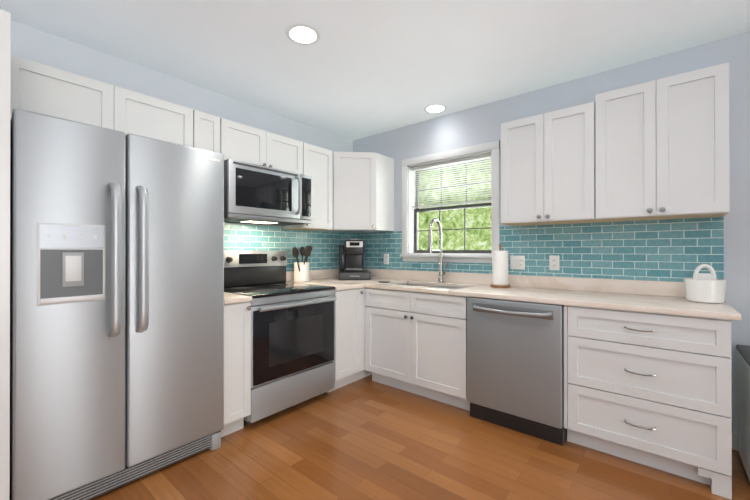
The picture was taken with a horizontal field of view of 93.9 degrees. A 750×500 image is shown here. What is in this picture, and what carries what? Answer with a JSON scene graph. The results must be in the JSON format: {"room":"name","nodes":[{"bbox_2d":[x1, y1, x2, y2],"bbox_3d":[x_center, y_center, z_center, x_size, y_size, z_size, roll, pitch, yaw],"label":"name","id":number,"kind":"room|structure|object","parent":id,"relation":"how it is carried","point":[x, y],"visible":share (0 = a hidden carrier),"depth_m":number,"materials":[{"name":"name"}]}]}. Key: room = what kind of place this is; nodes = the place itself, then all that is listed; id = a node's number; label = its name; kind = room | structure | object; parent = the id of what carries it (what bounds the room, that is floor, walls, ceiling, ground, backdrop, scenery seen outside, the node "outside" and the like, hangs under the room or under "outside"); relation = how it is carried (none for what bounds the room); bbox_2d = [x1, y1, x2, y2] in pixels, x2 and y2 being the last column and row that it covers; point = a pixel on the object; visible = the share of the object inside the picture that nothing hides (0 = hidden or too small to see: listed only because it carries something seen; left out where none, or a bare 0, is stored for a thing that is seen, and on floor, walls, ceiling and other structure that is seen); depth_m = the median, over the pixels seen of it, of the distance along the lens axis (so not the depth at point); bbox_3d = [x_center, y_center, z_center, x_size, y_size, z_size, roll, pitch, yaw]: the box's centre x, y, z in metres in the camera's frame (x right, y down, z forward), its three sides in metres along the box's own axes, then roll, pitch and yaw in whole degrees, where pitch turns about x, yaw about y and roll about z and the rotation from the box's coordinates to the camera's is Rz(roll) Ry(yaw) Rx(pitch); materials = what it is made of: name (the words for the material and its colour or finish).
{"room":"kitchen","nodes":[
{"label":"kitchen","id":0,"kind":"room"},
{"bbox_2d":[11,20,352,271],"bbox_3d":[-1.869,-0.047,2.339,0.160,2.510,5.160,0,0,40],"label":"wall","id":1,"kind":"structure","parent":0,"point":[39,46],"depth_m":2.53,"materials":[{"name":"paint"}]},
{"bbox_2d":[10,55,192,146],"bbox_3d":[-1.668,-0.800,2.179,0.352,0.364,0.912,0,0,40],"label":"upper cabinet","id":2,"kind":"object","parent":1,"relation":"attached to","point":[35,87],"visible":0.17,"depth_m":2.02,"materials":[{"name":"white wood"}]},
{"bbox_2d":[193,110,219,152],"bbox_3d":[-1.314,-0.591,2.605,0.352,0.781,0.190,0,0,40],"label":"upper cabinet","id":3,"kind":"object","parent":1,"relation":"attached to","point":[206,131],"visible":0.1,"depth_m":2.51,"materials":[{"name":"white wood"}]},
{"bbox_2d":[220,118,302,173],"bbox_3d":[-1.008,-0.818,2.974,0.352,0.326,0.762,0,0,40],"label":"upper cabinet","id":4,"kind":"object","parent":1,"relation":"attached to","point":[244,143],"visible":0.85,"depth_m":2.84,"materials":[{"name":"white wood"}]},
{"bbox_2d":[224,159,311,225],"bbox_3d":[-0.947,-0.443,2.924,0.504,0.424,0.766,0,0,40],"label":"microwave","id":5,"kind":"object","parent":4,"relation":"attached to","point":[258,194],"visible":0.94,"depth_m":2.75,"materials":[{"name":"silver metal"}]},
{"bbox_2d":[224,223,351,270],"bbox_3d":[-0.893,0.191,3.379,0.008,0.838,1.920,0,0,40],"label":"tile backsplash","id":6,"kind":"structure","parent":1,"relation":"attached to","point":[324,254],"depth_m":3.44,"materials":[{"name":"teal tile"}]},
{"bbox_2d":[282,142,332,230],"bbox_3d":[-0.646,-0.589,3.410,0.352,0.781,0.366,0,0,40],"label":"upper cabinet","id":7,"kind":"object","parent":1,"relation":"attached to","point":[318,164],"visible":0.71,"depth_m":3.34,"materials":[{"name":"white wood"}]},
{"bbox_2d":[0,0,749,139],"bbox_3d":[-0.011,-1.356,0.697,5.120,0.100,5.320,0,0,40],"label":"ceiling","id":8,"kind":"structure","parent":0,"point":[359,69],"depth_m":2.21,"materials":[{"name":"paint"}]},
{"bbox_2d":[286,24,319,44],"bbox_3d":[-0.435,-1.300,2.118,0.206,0.005,0.206,0,0,40],"label":"recessed light","id":9,"kind":"object","parent":8,"relation":"in","point":[303,34],"visible":1,"depth_m":2.11,"materials":[{"name":"white plastic"}]},
{"bbox_2d":[424,104,446,112],"bbox_3d":[0.554,-1.298,3.217,0.206,0.005,0.206,0,0,40],"label":"recessed light","id":10,"kind":"object","parent":8,"relation":"in","point":[434,108],"visible":1,"depth_m":3.20,"materials":[{"name":"white plastic"}]},
{"bbox_2d":[90,374,749,499],"bbox_3d":[-0.011,1.254,0.691,5.120,0.100,5.320,0,0,40],"label":"floor","id":11,"kind":"structure","parent":0,"point":[366,438],"depth_m":1.97,"materials":[{"name":"brown wood"}]},
{"bbox_2d":[0,9,10,499],"bbox_3d":[-1.817,0.111,1.678,0.758,2.190,0.039,0,0,40],"label":"end panel","id":12,"kind":"object","parent":11,"relation":"on","point":[5,39],"visible":1,"depth_m":1.44,"materials":[{"name":"white wood"}]},
{"bbox_2d":[9,108,223,499],"bbox_3d":[-1.471,0.307,2.014,0.806,1.800,0.906,0,0,40],"label":"fridge","id":13,"kind":"object","parent":11,"relation":"on","point":[116,309],"visible":0.98,"depth_m":1.69,"materials":[{"name":"silver metal"}]},
{"bbox_2d":[221,301,250,436],"bbox_3d":[-1.153,0.773,2.468,0.770,0.870,0.190,0,0,40],"label":"base cabinet","id":14,"kind":"object","parent":11,"relation":"on","point":[237,363],"visible":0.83,"depth_m":2.25,"materials":[{"name":"white wood"}]},
{"bbox_2d":[224,292,251,303],"bbox_3d":[-1.158,0.272,2.474,0.754,0.128,0.188,0,0,40],"label":"countertop","id":15,"kind":"structure","parent":14,"relation":"on","point":[229,298],"depth_m":2.26,"materials":[{"name":"stone"}]},
{"bbox_2d":[224,250,336,424],"bbox_3d":[-0.828,0.606,2.822,0.776,1.205,0.760,0,0,40],"label":"range","id":16,"kind":"object","parent":11,"relation":"on","point":[292,343],"visible":0.79,"depth_m":2.63,"materials":[{"name":"silver metal"}]},
{"bbox_2d":[327,287,371,392],"bbox_3d":[-0.284,0.775,3.515,0.770,0.870,0.995,0,0,40],"label":"base cabinet","id":17,"kind":"object","parent":11,"relation":"on","point":[349,334],"visible":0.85,"depth_m":3.05,"materials":[{"name":"white wood"}]},
{"bbox_2d":[286,269,363,290],"bbox_3d":[-0.491,0.274,3.259,0.780,0.128,0.332,0,0,40],"label":"countertop","id":18,"kind":"structure","parent":17,"relation":"on","point":[326,277],"depth_m":3.42,"materials":[{"name":"stone"}]},
{"bbox_2d":[292,245,312,281],"bbox_3d":[-0.708,0.131,3.368,0.225,0.351,0.262,0,0,40],"label":"utensil crock","id":19,"kind":"object","parent":18,"relation":"on","point":[301,271],"visible":1,"depth_m":3.34,"materials":[{"name":"white ceramic"}]},
{"bbox_2d":[344,268,740,320],"bbox_3d":[0.729,0.374,2.893,3.124,0.330,0.663,0,0,40],"label":"countertop","id":20,"kind":"structure","parent":17,"relation":"on","point":[664,297],"depth_m":2.47,"materials":[{"name":"stone"}]},
{"bbox_2d":[338,239,370,279],"bbox_3d":[-0.221,0.095,3.712,0.330,0.423,0.332,0,0,-5],"label":"coffee maker","id":21,"kind":"object","parent":20,"relation":"on","point":[353,250],"visible":1,"depth_m":3.60,"materials":[{"name":"black plastic"}]},
{"bbox_2d":[427,218,447,282],"bbox_3d":[0.576,0.005,3.211,0.105,0.600,0.250,0,0,40],"label":"faucet","id":22,"kind":"object","parent":20,"relation":"on","point":[431,250],"visible":1,"depth_m":3.28,"materials":[{"name":"silver metal"}]},
{"bbox_2d":[490,244,510,287],"bbox_3d":[1.037,0.128,2.897,0.160,0.354,0.160,0,0,40],"label":"paper towel","id":23,"kind":"object","parent":20,"relation":"on","point":[499,268],"visible":1,"depth_m":2.84,"materials":[{"name":"white paper"}]},
{"bbox_2d":[684,264,725,303],"bbox_3d":[1.949,0.193,2.069,0.182,0.221,0.223,0,0,40],"label":"caddy","id":24,"kind":"object","parent":20,"relation":"on","point":[710,287],"visible":1,"depth_m":2.01,"materials":[{"name":"white plastic"}]},
{"bbox_2d":[364,288,469,410],"bbox_3d":[0.478,0.774,3.098,0.992,0.870,0.668,0,0,40],"label":"base cabinet","id":25,"kind":"object","parent":11,"relation":"on","point":[415,342],"visible":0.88,"depth_m":2.82,"materials":[{"name":"white wood"}]},
{"bbox_2d":[467,297,566,445],"bbox_3d":[1.086,0.775,2.549,0.614,0.866,0.680,0,0,40],"label":"dishwasher","id":26,"kind":"object","parent":11,"relation":"on","point":[515,365],"visible":0.94,"depth_m":2.29,"materials":[{"name":"silver metal"}]},
{"bbox_2d":[564,305,731,499],"bbox_3d":[1.626,0.772,2.141,0.725,0.870,0.675,0,0,40],"label":"base cabinet","id":27,"kind":"object","parent":11,"relation":"on","point":[653,390],"visible":0.98,"depth_m":1.88,"materials":[{"name":"white wood"}]},
{"bbox_2d":[736,344,749,484],"bbox_3d":[2.110,0.881,1.781,0.335,0.652,0.485,0,0,40],"label":"trash can","id":28,"kind":"object","parent":11,"relation":"on","point":[744,402],"visible":1,"depth_m":1.88,"materials":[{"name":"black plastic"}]},
{"bbox_2d":[353,31,749,433],"bbox_3d":[1.636,-0.046,2.680,4.800,2.510,0.160,0,0,40],"label":"wall","id":29,"kind":"structure","parent":0,"point":[478,125],"depth_m":2.37,"materials":[{"name":"paint"}]},
{"bbox_2d":[321,151,393,232],"bbox_3d":[-0.218,-0.591,3.710,0.626,0.777,0.619,0,0,40],"label":"upper cabinet","id":30,"kind":"object","parent":29,"relation":"attached to","point":[363,192],"visible":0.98,"depth_m":3.50,"materials":[{"name":"white wood"}]},
{"bbox_2d":[400,141,499,262],"bbox_3d":[0.729,-0.414,3.410,1.027,1.061,0.235,0,0,40],"label":"window unit","id":31,"kind":"structure","parent":29,"relation":"in","point":[410,250],"depth_m":3.38,"materials":[{"name":"white wood"}]},
{"bbox_2d":[411,153,490,208],"bbox_3d":[0.721,-0.649,3.401,0.867,0.432,0.036,0,0,40],"label":"window blinds","id":32,"kind":"object","parent":31,"relation":"attached to","point":[454,162],"visible":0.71,"depth_m":3.37,"materials":[{"name":"white plastic"}]},
{"bbox_2d":[352,217,723,281],"bbox_3d":[0.938,0.004,3.147,3.125,0.409,0.008,0,0,40],"label":"tile backsplash","id":33,"kind":"structure","parent":29,"relation":"attached to","point":[677,250],"depth_m":2.55,"materials":[{"name":"teal tile"}]},
{"bbox_2d":[384,254,388,263],"bbox_3d":[0.124,0.098,3.812,0.072,0.115,0.007,0,0,40],"label":"electrical outlet","id":34,"kind":"object","parent":33,"relation":"attached to","point":[386,258],"visible":1,"depth_m":3.81,"materials":[{"name":"white plastic"}]},
{"bbox_2d":[510,256,524,269],"bbox_3d":[1.191,0.104,2.925,0.118,0.115,0.008,0,0,40],"label":"outlet","id":35,"kind":"object","parent":33,"relation":"attached to","point":[517,262],"visible":1,"depth_m":2.92,"materials":[{"name":"white plastic"}]},
{"bbox_2d":[549,255,558,269],"bbox_3d":[1.408,0.101,2.747,0.072,0.115,0.007,0,0,40],"label":"electrical outlet","id":36,"kind":"object","parent":33,"relation":"attached to","point":[553,262],"visible":1,"depth_m":2.75,"materials":[{"name":"white plastic"}]},
{"bbox_2d":[501,102,600,225],"bbox_3d":[1.304,-0.591,2.621,0.622,0.781,0.352,0,0,40],"label":"upper cabinet","id":37,"kind":"object","parent":29,"relation":"attached to","point":[548,168],"visible":1,"depth_m":2.48,"materials":[{"name":"white wood"}]},
{"bbox_2d":[595,62,729,221],"bbox_3d":[1.787,-0.614,2.221,0.628,0.826,0.352,0,0,40],"label":"upper cabinet","id":38,"kind":"object","parent":29,"relation":"attached to","point":[662,151],"visible":1,"depth_m":2.08,"materials":[{"name":"white wood"}]},
{"bbox_2d":[732,432,737,450],"bbox_3d":[2.785,1.156,1.608,1.663,0.100,0.014,0,0,40],"label":"baseboard","id":39,"kind":"structure","parent":29,"relation":"attached to","point":[734,441],"depth_m":2.11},
{"label":"outside","id":40,"kind":"structure","parent":0,"visible":0},
{"bbox_2d":[418,161,490,249],"bbox_3d":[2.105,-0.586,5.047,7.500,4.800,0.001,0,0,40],"label":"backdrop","id":41,"kind":"structure","parent":40,"point":[478,239],"depth_m":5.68,"materials":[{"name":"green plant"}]}
]}

